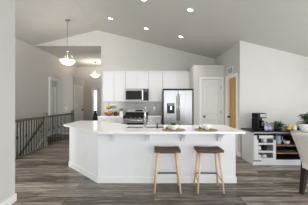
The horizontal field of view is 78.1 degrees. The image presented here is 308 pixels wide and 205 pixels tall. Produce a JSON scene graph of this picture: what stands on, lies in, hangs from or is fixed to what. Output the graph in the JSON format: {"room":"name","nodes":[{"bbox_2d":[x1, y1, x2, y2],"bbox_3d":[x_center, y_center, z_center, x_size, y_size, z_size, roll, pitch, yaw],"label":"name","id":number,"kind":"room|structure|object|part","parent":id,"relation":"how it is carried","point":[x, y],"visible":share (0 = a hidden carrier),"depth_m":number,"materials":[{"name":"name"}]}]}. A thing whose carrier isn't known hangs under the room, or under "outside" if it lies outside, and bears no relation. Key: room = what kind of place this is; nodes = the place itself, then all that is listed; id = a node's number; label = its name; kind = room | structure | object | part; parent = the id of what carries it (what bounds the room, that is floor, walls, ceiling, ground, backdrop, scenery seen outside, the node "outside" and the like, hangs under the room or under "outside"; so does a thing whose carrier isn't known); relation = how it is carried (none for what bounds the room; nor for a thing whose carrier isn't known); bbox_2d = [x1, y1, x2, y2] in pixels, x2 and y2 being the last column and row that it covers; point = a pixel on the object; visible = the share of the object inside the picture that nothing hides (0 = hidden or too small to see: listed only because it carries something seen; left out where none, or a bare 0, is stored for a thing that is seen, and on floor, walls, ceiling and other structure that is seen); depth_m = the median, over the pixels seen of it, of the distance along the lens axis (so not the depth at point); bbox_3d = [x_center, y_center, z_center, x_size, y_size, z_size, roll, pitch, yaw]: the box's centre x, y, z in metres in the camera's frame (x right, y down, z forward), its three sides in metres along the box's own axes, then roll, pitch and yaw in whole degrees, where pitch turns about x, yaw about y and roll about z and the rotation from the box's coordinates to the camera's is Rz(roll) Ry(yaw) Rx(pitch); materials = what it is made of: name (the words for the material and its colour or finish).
{"room":"kitchen","nodes":[
{"label":"kitchen","id":0,"kind":"room"},
{"bbox_2d":[0,0,14,202],"bbox_3d":[-1.950,-0.594,-0.207,0.120,3.868,5.585,0,0,0],"label":"wall","id":1,"kind":"structure","parent":0,"point":[7,7],"depth_m":2.45,"materials":[{"name":"paint"}]},
{"bbox_2d":[0,193,16,204],"bbox_3d":[-1.883,1.290,-0.201,0.014,0.100,5.599,0,0,0],"label":"baseboard","id":2,"kind":"structure","parent":1,"relation":"attached to","point":[13,198],"depth_m":2.48,"materials":[{"name":"paint"}]},
{"bbox_2d":[15,38,76,157],"bbox_3d":[-4.310,1.125,4.250,0.120,6.230,12.500,0,0,0],"label":"wall","id":3,"kind":"structure","parent":0,"point":[33,65],"depth_m":6.65,"materials":[{"name":"paint"}]},
{"bbox_2d":[18,121,42,156],"bbox_3d":[-4.196,1.765,5.700,0.112,2.489,3.425,0,0,0],"label":"wall handrail","id":4,"kind":"object","parent":3,"relation":"attached to","point":[29,141],"visible":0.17,"depth_m":6.32,"materials":[{"name":"grey wood"}]},
{"bbox_2d":[37,47,100,65],"bbox_3d":[-3.115,-2.040,8.705,2.510,0.100,3.830,0,0,0],"label":"ceiling","id":5,"kind":"structure","parent":0,"point":[83,56],"depth_m":7.88,"materials":[{"name":"paint"}]},
{"bbox_2d":[91,62,99,77],"bbox_3d":[-2.873,-1.590,9.300,0.430,0.799,0.430,0,0,0],"label":"pendant lamp","id":6,"kind":"object","parent":5,"relation":"hanging from","point":[92,75],"visible":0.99,"depth_m":9.19,"materials":[{"name":"white glass"}]},
{"bbox_2d":[56,76,83,133],"bbox_3d":[-3.830,0.120,8.650,0.820,2.440,1.300,0,0,0],"label":"wall","id":7,"kind":"structure","parent":0,"point":[65,84],"depth_m":8.02,"materials":[{"name":"paint"}]},
{"bbox_2d":[48,77,57,135],"bbox_3d":[-4.190,0.155,7.910,0.120,2.370,0.580,0,0,0],"label":"trim","id":8,"kind":"structure","parent":7,"relation":"attached to","point":[50,79],"depth_m":7.79,"materials":[{"name":"paint"}]},
{"bbox_2d":[74,85,82,121],"bbox_3d":[-3.410,0.285,8.620,0.020,2.110,0.960,0,0,0],"label":"trim","id":9,"kind":"structure","parent":7,"relation":"attached to","point":[74,85],"depth_m":8.44,"materials":[{"name":"paint"}]},
{"bbox_2d":[75,87,83,121],"bbox_3d":[-3.366,0.320,8.620,0.107,2.020,0.800,0,0,0],"label":"door","id":10,"kind":"structure","parent":7,"relation":"in","point":[78,91],"depth_m":8.56,"materials":[{"name":"paint"}]},
{"bbox_3d":[-3.396,-0.120,8.620,0.008,0.880,0.600,0,0,0],"label":"panel","id":11,"kind":"part","parent":10,"relation":"part of","materials":[{"name":"paint"}]},
{"bbox_2d":[77,66,100,120],"bbox_3d":[-3.055,-0.325,10.560,2.390,3.330,0.120,0,0,0],"label":"wall","id":12,"kind":"structure","parent":0,"point":[84,73],"depth_m":10.50,"materials":[{"name":"paint"}]},
{"bbox_2d":[93,89,96,113],"bbox_3d":[-3.250,0.185,10.540,0.240,1.810,0.060,0,0,0],"label":"window","id":13,"kind":"structure","parent":12,"relation":"in","point":[94,90],"depth_m":10.54,"materials":[{"name":"glass"}]},
{"bbox_3d":[-3.250,0.185,10.540,0.170,1.690,0.010,0,0,0],"label":"pane","id":14,"kind":"part","parent":13,"relation":"part of","materials":[{"name":"clear glass"}]},
{"bbox_2d":[92,88,97,118],"bbox_3d":[-3.250,0.180,10.485,0.360,1.920,0.030,0,0,0],"label":"trim","id":15,"kind":"structure","parent":12,"relation":"attached to","point":[92,88],"depth_m":10.47,"materials":[{"name":"paint"}]},
{"bbox_2d":[34,30,213,124],"bbox_3d":[-1.005,-0.600,6.724,6.490,3.880,0.132,0,0,0],"label":"wall","id":16,"kind":"structure","parent":0,"point":[118,53],"depth_m":6.67,"materials":[{"name":"paint"}]},
{"bbox_2d":[103,71,125,101],"bbox_3d":[-1.331,-0.546,6.489,0.758,1.032,0.359,0,0,0],"label":"upper cabinet","id":17,"kind":"object","parent":16,"relation":"attached to","point":[114,82],"visible":0.96,"depth_m":6.33,"materials":[{"name":"paint"}]},
{"bbox_3d":[-1.520,-0.524,6.330,0.371,0.982,0.020,0,0,0],"label":"door","id":18,"kind":"part","parent":17,"relation":"part of","materials":[{"name":"paint"}]},
{"bbox_3d":[-1.141,-0.524,6.330,0.371,0.982,0.020,0,0,0],"label":"door","id":19,"kind":"part","parent":17,"relation":"part of","materials":[{"name":"paint"}]},
{"bbox_2d":[125,71,148,88],"bbox_3d":[-0.567,-0.761,6.489,0.762,0.602,0.359,0,0,0],"label":"upper cabinet","id":20,"kind":"object","parent":16,"relation":"attached to","point":[134,79],"visible":1,"depth_m":6.33,"materials":[{"name":"paint"}]},
{"bbox_3d":[-0.757,-0.739,6.330,0.373,0.552,0.020,0,0,0],"label":"door","id":21,"kind":"part","parent":20,"relation":"part of","materials":[{"name":"paint"}]},
{"bbox_2d":[125,89,148,101],"bbox_3d":[-0.567,-0.244,6.431,0.756,0.424,0.473,0,0,0],"label":"microwave","id":22,"kind":"object","parent":20,"relation":"attached to","point":[131,95],"visible":1,"depth_m":6.24,"materials":[{"name":"grey plastic"}]},
{"bbox_3d":[-0.648,-0.249,6.255,0.593,0.375,0.030,0,0,0],"label":"door","id":23,"kind":"part","parent":22,"relation":"part of","materials":[{"name":"silver metal"}]},
{"bbox_3d":[-0.268,-0.249,6.255,0.158,0.375,0.030,0,0,0],"label":"control panel","id":24,"kind":"part","parent":22,"relation":"part of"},
{"bbox_3d":[-0.377,-0.739,6.330,0.373,0.552,0.020,0,0,0],"label":"door","id":25,"kind":"part","parent":20,"relation":"part of","materials":[{"name":"paint"}]},
{"bbox_2d":[149,71,162,101],"bbox_3d":[0.051,-0.546,6.489,0.465,1.032,0.359,0,0,0],"label":"upper cabinet","id":26,"kind":"object","parent":16,"relation":"attached to","point":[155,77],"visible":0.97,"depth_m":6.33,"materials":[{"name":"paint"}]},
{"bbox_2d":[162,71,189,89],"bbox_3d":[0.742,-0.756,6.489,0.909,0.612,0.359,0,0,0],"label":"upper cabinet","id":27,"kind":"object","parent":16,"relation":"attached to","point":[170,79],"visible":1,"depth_m":6.33,"materials":[{"name":"paint"}]},
{"bbox_3d":[0.514,-0.734,6.330,0.446,0.562,0.020,0,0,0],"label":"door","id":28,"kind":"part","parent":27,"relation":"part of","materials":[{"name":"paint"}]},
{"bbox_3d":[0.969,-0.734,6.330,0.446,0.562,0.020,0,0,0],"label":"door","id":29,"kind":"part","parent":27,"relation":"part of","materials":[{"name":"paint"}]},
{"bbox_2d":[11,134,307,204],"bbox_3d":[0.225,1.450,3.750,8.950,0.220,13.500,0,0,0],"label":"floor","id":30,"kind":"structure","parent":0,"point":[44,176],"depth_m":2.96,"materials":[{"name":"brown wood"}]},
{"bbox_2d":[15,110,73,159],"bbox_3d":[-3.250,0.820,5.635,0.120,1.040,4.050,0,0,0],"label":"stair railing","id":31,"kind":"object","parent":30,"relation":"on","point":[44,144],"visible":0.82,"depth_m":5.63,"materials":[{"name":"brown wood"}]},
{"bbox_3d":[-3.250,1.325,4.675,0.070,0.030,1.910,0,0,0],"label":"shoe rail","id":32,"kind":"part","parent":31,"relation":"part of","materials":[{"name":"grey wood"}]},
{"bbox_3d":[-3.250,0.435,4.675,0.070,0.060,1.910,0,0,0],"label":"handrail","id":33,"kind":"part","parent":31,"relation":"part of","materials":[{"name":"grey wood"}]},
{"bbox_3d":[-3.250,0.820,5.680,0.120,1.040,0.120,0,0,0],"label":"newel post","id":34,"kind":"part","parent":31,"relation":"part of","materials":[{"name":"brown wood"}]},
{"bbox_3d":[-3.250,1.325,6.640,0.070,0.030,1.820,0,0,0],"label":"shoe rail","id":35,"kind":"part","parent":31,"relation":"part of","materials":[{"name":"grey wood"}]},
{"bbox_3d":[-3.250,0.435,6.640,0.070,0.060,1.820,0,0,0],"label":"handrail","id":36,"kind":"part","parent":31,"relation":"part of","materials":[{"name":"grey wood"}]},
{"bbox_2d":[92,111,97,120],"bbox_3d":[-3.030,0.880,9.800,0.280,0.920,0.280,0,0,0],"label":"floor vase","id":37,"kind":"object","parent":30,"relation":"on","point":[95,118],"visible":0.6,"depth_m":9.71,"materials":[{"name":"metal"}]},
{"bbox_2d":[98,117,122,123],"bbox_3d":[-1.385,0.907,6.335,0.811,0.865,0.641,0,0,0],"label":"base cabinet","id":38,"kind":"object","parent":30,"relation":"on","point":[119,120],"visible":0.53,"depth_m":6.04,"materials":[{"name":"paint"}]},
{"bbox_3d":[-1.587,0.555,6.050,0.400,0.150,0.020,0,0,0],"label":"drawer","id":39,"kind":"part","parent":38,"relation":"part of","materials":[{"name":"paint"}]},
{"bbox_2d":[97,115,123,116],"bbox_3d":[-1.389,0.456,6.343,0.823,0.035,0.626,0,0,0],"label":"countertop","id":40,"kind":"structure","parent":38,"relation":"on","point":[101,115],"depth_m":6.03,"materials":[{"name":"stone"}]},
{"bbox_3d":[-1.182,0.555,6.050,0.400,0.150,0.020,0,0,0],"label":"drawer","id":41,"kind":"part","parent":38,"relation":"part of","materials":[{"name":"paint"}]},
{"bbox_2d":[123,109,147,124],"bbox_3d":[-0.588,0.772,6.279,0.769,1.095,0.722,0,0,0],"label":"gas range","id":42,"kind":"object","parent":30,"relation":"on","point":[132,116],"visible":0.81,"depth_m":5.98,"materials":[{"name":"grey metal"}]},
{"bbox_3d":[-0.588,0.829,5.990,0.769,0.642,0.020,0,0,0],"label":"oven door","id":43,"kind":"part","parent":42,"relation":"part of","materials":[{"name":"silver metal"}]},
{"bbox_3d":[-0.588,0.475,5.995,0.769,0.060,0.030,0,0,0],"label":"control panel","id":44,"kind":"part","parent":42,"relation":"part of","materials":[{"name":"silver metal"}]},
{"bbox_3d":[-0.588,0.282,6.610,0.769,0.115,0.060,0,0,0],"label":"panel","id":45,"kind":"part","parent":42,"relation":"part of","materials":[{"name":"silver metal"}]},
{"bbox_2d":[63,121,245,182],"bbox_3d":[-0.217,0.890,3.730,3.185,0.900,1.760,0,0,0],"label":"kitchen island","id":46,"kind":"object","parent":30,"relation":"on","point":[116,152],"visible":0.97,"depth_m":3.17,"materials":[{"name":"wood"}]},
{"bbox_3d":[-0.288,1.290,3.563,3.421,0.100,1.129,0,0,15],"label":"baseboard","id":47,"kind":"part","parent":46,"relation":"part of","materials":[{"name":"paint"}]},
{"bbox_2d":[63,121,245,133],"bbox_3d":[-0.217,0.455,3.730,3.185,0.030,1.760,0,0,0],"label":"island countertop","id":48,"kind":"structure","parent":46,"relation":"on","point":[98,127],"depth_m":3.22,"materials":[{"name":"stone"}]},
{"bbox_2d":[127,127,163,127],"bbox_3d":[-0.160,0.561,3.460,0.704,0.182,0.344,0,0,0],"label":"sink basin","id":49,"kind":"object","parent":48,"relation":"in","point":[127,127],"depth_m":3.62,"materials":[{"name":"metal"}]},
{"bbox_2d":[143,107,149,127],"bbox_3d":[-0.157,0.262,3.329,0.116,0.356,0.216,0,0,-22],"label":"kitchen faucet","id":50,"kind":"object","parent":48,"relation":"on","point":[145,123],"visible":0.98,"depth_m":3.24,"materials":[{"name":"silver metal"}]},
{"bbox_2d":[162,128,184,131],"bbox_3d":[0.315,0.436,3.040,0.376,0.007,0.376,0,0,0],"label":"placemat","id":51,"kind":"object","parent":48,"relation":"on","point":[165,129],"visible":0.78,"depth_m":2.95,"materials":[{"name":"beige wicker"}]},
{"bbox_2d":[169,124,177,129],"bbox_3d":[0.315,0.394,3.040,0.152,0.079,0.152,0,0,0],"label":"salad bowl","id":52,"kind":"object","parent":51,"relation":"on","point":[173,127],"visible":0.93,"depth_m":2.99,"materials":[{"name":"white ceramic"}]},
{"bbox_2d":[194,128,217,131],"bbox_3d":[0.830,0.436,3.040,0.376,0.007,0.376,0,0,0],"label":"placemat","id":53,"kind":"object","parent":48,"relation":"on","point":[196,129],"visible":0.86,"depth_m":2.95,"materials":[{"name":"beige wicker"}]},
{"bbox_2d":[202,124,210,129],"bbox_3d":[0.850,0.394,3.070,0.152,0.079,0.152,0,0,0],"label":"salad bowl","id":54,"kind":"object","parent":53,"relation":"on","point":[205,126],"visible":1,"depth_m":3.02,"materials":[{"name":"white ceramic"}]},
{"bbox_2d":[148,117,160,124],"bbox_3d":[0.019,0.907,6.335,0.431,0.865,0.641,0,0,0],"label":"base cabinet","id":55,"kind":"object","parent":30,"relation":"on","point":[153,120],"visible":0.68,"depth_m":6.04,"materials":[{"name":"paint"}]},
{"bbox_3d":[0.019,0.555,6.050,0.425,0.150,0.020,0,0,0],"label":"drawer","id":56,"kind":"part","parent":55,"relation":"part of","materials":[{"name":"paint"}]},
{"bbox_2d":[154,146,181,193],"bbox_3d":[0.200,1.017,2.925,0.412,0.650,0.296,0,0,0],"label":"bar stool","id":57,"kind":"object","parent":30,"relation":"on","point":[157,149],"visible":1,"depth_m":2.82,"materials":[{"name":"brown wood"}]},
{"bbox_3d":[0.040,1.040,2.819,0.092,0.604,0.084,0,0,0],"label":"leg","id":58,"kind":"part","parent":57,"relation":"part of","materials":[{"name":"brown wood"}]},
{"bbox_3d":[0.200,0.716,2.925,0.390,0.048,0.260,0,0,0],"label":"seat","id":59,"kind":"part","parent":57,"relation":"part of","materials":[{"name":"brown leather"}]},
{"bbox_3d":[0.359,1.040,3.035,0.042,0.604,0.110,0,0,44],"label":"leg","id":60,"kind":"part","parent":57,"relation":"part of","materials":[{"name":"brown wood"}]},
{"bbox_3d":[0.359,1.040,2.815,0.042,0.604,0.110,0,0,-44],"label":"leg","id":61,"kind":"part","parent":57,"relation":"part of","materials":[{"name":"brown wood"}]},
{"bbox_2d":[162,89,192,124],"bbox_3d":[0.725,0.460,5.971,0.924,1.760,0.637,0,0,0],"label":"refrigerator","id":62,"kind":"object","parent":30,"relation":"on","point":[177,104],"visible":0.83,"depth_m":5.72,"materials":[{"name":"silver metal"}]},
{"bbox_3d":[0.507,0.145,5.741,0.428,1.030,0.042,0,0,0],"label":"door","id":63,"kind":"part","parent":62,"relation":"part of","materials":[{"name":"silver metal"}]},
{"bbox_3d":[0.725,-0.398,5.806,0.924,0.045,0.088,0,0,0],"label":"trim","id":64,"kind":"part","parent":62,"relation":"part of","materials":[{"name":"metal"}]},
{"bbox_3d":[0.943,0.145,5.741,0.428,1.030,0.042,0,0,0],"label":"door","id":65,"kind":"part","parent":62,"relation":"part of","materials":[{"name":"silver metal"}]},
{"bbox_2d":[193,146,224,193],"bbox_3d":[0.835,1.017,2.925,0.412,0.650,0.296,0,0,0],"label":"bar stool","id":66,"kind":"object","parent":30,"relation":"on","point":[199,149],"visible":1,"depth_m":2.83,"materials":[{"name":"brown wood"}]},
{"bbox_3d":[0.676,1.040,3.035,0.042,0.604,0.110,0,0,-44],"label":"leg","id":67,"kind":"part","parent":66,"relation":"part of","materials":[{"name":"brown wood"}]},
{"bbox_3d":[0.676,1.040,2.815,0.042,0.604,0.110,0,0,44],"label":"leg","id":68,"kind":"part","parent":66,"relation":"part of","materials":[{"name":"brown wood"}]},
{"bbox_3d":[0.835,0.716,2.925,0.390,0.048,0.260,0,0,0],"label":"seat","id":69,"kind":"part","parent":66,"relation":"part of","materials":[{"name":"brown wood"}]},
{"bbox_3d":[0.994,1.040,3.035,0.042,0.604,0.110,0,0,44],"label":"leg","id":70,"kind":"part","parent":66,"relation":"part of","materials":[{"name":"brown wood"}]},
{"bbox_3d":[0.994,1.040,2.815,0.042,0.604,0.110,0,0,-44],"label":"leg","id":71,"kind":"part","parent":66,"relation":"part of","materials":[{"name":"brown wood"}]},
{"bbox_2d":[241,128,300,164],"bbox_3d":[2.873,0.978,4.312,1.535,0.725,0.585,0,0,0],"label":"sideboard","id":72,"kind":"object","parent":30,"relation":"on","point":[250,143],"visible":0.74,"depth_m":4.10,"materials":[{"name":"paint"}]},
{"bbox_2d":[252,113,267,129],"bbox_3d":[2.428,0.427,4.375,0.223,0.375,0.250,0,0,-10],"label":"coffee maker","id":73,"kind":"object","parent":72,"relation":"on","point":[258,123],"visible":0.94,"depth_m":4.29,"materials":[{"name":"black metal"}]},
{"bbox_3d":[2.423,0.463,4.390,0.220,0.215,0.220,0,0,-10],"label":"water tank","id":74,"kind":"part","parent":73,"relation":"part of","materials":[{"name":"black plastic"}]},
{"bbox_3d":[2.365,0.963,4.057,0.456,0.515,0.022,0,0,0],"label":"door","id":75,"kind":"part","parent":72,"relation":"part of","materials":[{"name":"paint"}]},
{"bbox_3d":[2.873,0.678,4.039,1.495,0.040,0.010,0,0,0],"label":"rail","id":76,"kind":"part","parent":72,"relation":"part of","materials":[{"name":"black metal"}]},
{"bbox_2d":[268,121,286,129],"bbox_3d":[2.828,0.516,4.345,0.378,0.198,0.299,0,0,-24],"label":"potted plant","id":77,"kind":"object","parent":72,"relation":"on","point":[278,126],"visible":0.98,"depth_m":4.31,"materials":[{"name":"green plant"}]},
{"bbox_2d":[276,135,282,143],"bbox_3d":[2.757,0.823,4.218,0.154,0.190,0.123,0,0,-33],"label":"pitcher","id":78,"kind":"object","parent":72,"relation":"on","point":[278,137],"visible":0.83,"depth_m":4.17,"materials":[{"name":"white ceramic"}]},
{"bbox_2d":[276,147,294,151],"bbox_3d":[2.870,1.058,4.270,0.400,0.050,0.280,0,0,0],"label":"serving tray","id":79,"kind":"object","parent":72,"relation":"on","point":[278,149],"visible":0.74,"depth_m":4.26,"materials":[{"name":"brown wood"}]},
{"bbox_2d":[276,141,295,145],"bbox_3d":[2.872,0.929,4.330,0.506,0.022,0.480,0,0,0],"label":"shelf","id":80,"kind":"object","parent":72,"relation":"attached to","point":[291,143],"depth_m":4.15,"materials":[{"name":"brown wood"}]},
{"bbox_2d":[276,152,298,153],"bbox_3d":[2.872,1.094,4.330,0.506,0.022,0.480,0,0,0],"label":"shelf","id":81,"kind":"object","parent":72,"relation":"attached to","point":[276,152],"depth_m":4.09,"materials":[{"name":"brown wood"}]},
{"bbox_2d":[290,130,305,166],"bbox_3d":[3.550,0.960,3.425,1.440,0.760,1.050,0,0,0],"label":"dining table","id":82,"kind":"object","parent":30,"relation":"on","point":[291,131],"visible":0.21,"depth_m":3.83,"materials":[{"name":"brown wood"}]},
{"bbox_2d":[297,112,307,132],"bbox_3d":[3.042,0.386,3.701,0.450,0.387,0.389,0,0,0],"label":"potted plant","id":83,"kind":"object","parent":82,"relation":"on","point":[303,127],"visible":1,"depth_m":3.69,"materials":[{"name":"white ceramic"}]},
{"bbox_2d":[291,132,307,193],"bbox_3d":[2.388,0.882,2.601,0.690,0.923,0.530,0,0,-10],"label":"dining chair","id":84,"kind":"object","parent":30,"relation":"on","point":[300,139],"visible":1,"depth_m":2.76,"materials":[{"name":"beige fabric"}]},
{"bbox_3d":[2.184,0.670,2.565,0.276,0.500,0.530,0,0,-10],"label":"backrest","id":85,"kind":"part","parent":84,"relation":"part of","materials":[{"name":"beige fabric"}]},
{"bbox_3d":[2.204,1.154,2.792,0.119,0.379,0.075,0,0,-10],"label":"leg","id":86,"kind":"part","parent":84,"relation":"part of","materials":[{"name":"brown wood"}]},
{"bbox_3d":[2.481,0.920,2.617,0.500,0.120,0.520,0,0,-10],"label":"seat","id":87,"kind":"part","parent":84,"relation":"part of","materials":[{"name":"beige fabric"}]},
{"bbox_2d":[15,0,307,58],"bbox_3d":[0.225,-1.765,1.775,9.190,1.791,9.790,0,0,0],"label":"ceiling","id":88,"kind":"structure","parent":0,"point":[213,27],"depth_m":4.57,"materials":[{"name":"paint"}]},
{"bbox_2d":[59,19,74,65],"bbox_3d":[-2.524,-1.740,5.550,0.430,1.363,0.430,0,0,0],"label":"pendant lamp","id":89,"kind":"object","parent":88,"relation":"hanging from","point":[67,61],"visible":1,"depth_m":5.50,"materials":[{"name":"white glass"}]},
{"bbox_3d":[-2.524,-1.161,5.550,0.430,0.145,0.430,0,0,0],"label":"lamp shade","id":90,"kind":"part","parent":89,"relation":"part of","materials":[{"name":"white glass"}]},
{"bbox_3d":[-2.524,-1.833,5.550,0.013,1.098,0.013,0,0,-22],"label":"rod","id":91,"kind":"part","parent":89,"relation":"part of","materials":[{"name":"silver metal"}]},
{"bbox_2d":[188,65,223,124],"bbox_3d":[1.660,0.102,6.210,0.920,2.475,0.920,0,0,0],"label":"wall","id":92,"kind":"structure","parent":0,"point":[196,71],"depth_m":5.75,"materials":[{"name":"paint"}]},
{"bbox_2d":[202,80,220,124],"bbox_3d":[1.743,0.318,5.741,0.588,2.025,0.128,0,0,0],"label":"door","id":93,"kind":"structure","parent":92,"relation":"in","point":[211,89],"depth_m":5.77,"materials":[{"name":"paint"}]},
{"bbox_3d":[1.740,-0.135,5.763,0.390,0.910,0.019,0,0,0],"label":"panel","id":94,"kind":"part","parent":93,"relation":"part of","materials":[{"name":"paint"}]},
{"bbox_2d":[199,77,223,124],"bbox_3d":[1.740,0.285,5.741,0.730,2.110,0.018,0,0,0],"label":"trim","id":95,"kind":"structure","parent":92,"relation":"attached to","point":[200,78],"depth_m":5.73,"materials":[{"name":"paint"}]},
{"bbox_2d":[214,43,237,124],"bbox_3d":[2.180,-0.088,5.740,0.120,2.856,1.860,0,0,0],"label":"wall","id":96,"kind":"structure","parent":0,"point":[229,58],"depth_m":5.48,"materials":[{"name":"paint"}]},
{"bbox_2d":[228,66,232,74],"bbox_3d":[2.114,-0.885,5.275,0.012,0.200,0.340,0,0,0],"label":"air vent","id":97,"kind":"object","parent":96,"relation":"in","point":[230,69],"visible":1,"depth_m":5.26,"materials":[{"name":"metal"}]},
{"bbox_2d":[227,78,235,128],"bbox_3d":[2.152,0.335,5.192,0.116,1.990,0.575,0,0,0],"label":"door","id":98,"kind":"structure","parent":96,"relation":"in","point":[232,82],"depth_m":5.24,"materials":[{"name":"brown wood"}]},
{"bbox_3d":[2.168,-0.110,5.192,0.016,0.820,0.375,0,0,0],"label":"panel","id":99,"kind":"part","parent":98,"relation":"part of","materials":[{"name":"brown wood"}]},
{"bbox_3d":[2.168,0.800,5.192,0.016,0.640,0.375,0,0,0],"label":"panel","id":100,"kind":"part","parent":98,"relation":"part of","materials":[{"name":"brown wood"}]},
{"bbox_2d":[226,73,237,154],"bbox_3d":[2.171,0.292,5.192,0.138,2.095,0.765,0,0,0],"label":"trim","id":101,"kind":"structure","parent":96,"relation":"attached to","point":[235,75],"depth_m":5.08,"materials":[{"name":"paint"}]},
{"bbox_2d":[238,41,307,152],"bbox_3d":[3.410,-0.095,4.750,2.580,2.871,0.120,0,0,0],"label":"wall","id":102,"kind":"structure","parent":0,"point":[272,82],"depth_m":4.69,"materials":[{"name":"paint"}]},
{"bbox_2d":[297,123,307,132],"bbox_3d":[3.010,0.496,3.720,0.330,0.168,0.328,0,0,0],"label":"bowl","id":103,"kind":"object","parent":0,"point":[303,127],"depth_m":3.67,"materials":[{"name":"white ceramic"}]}
]}

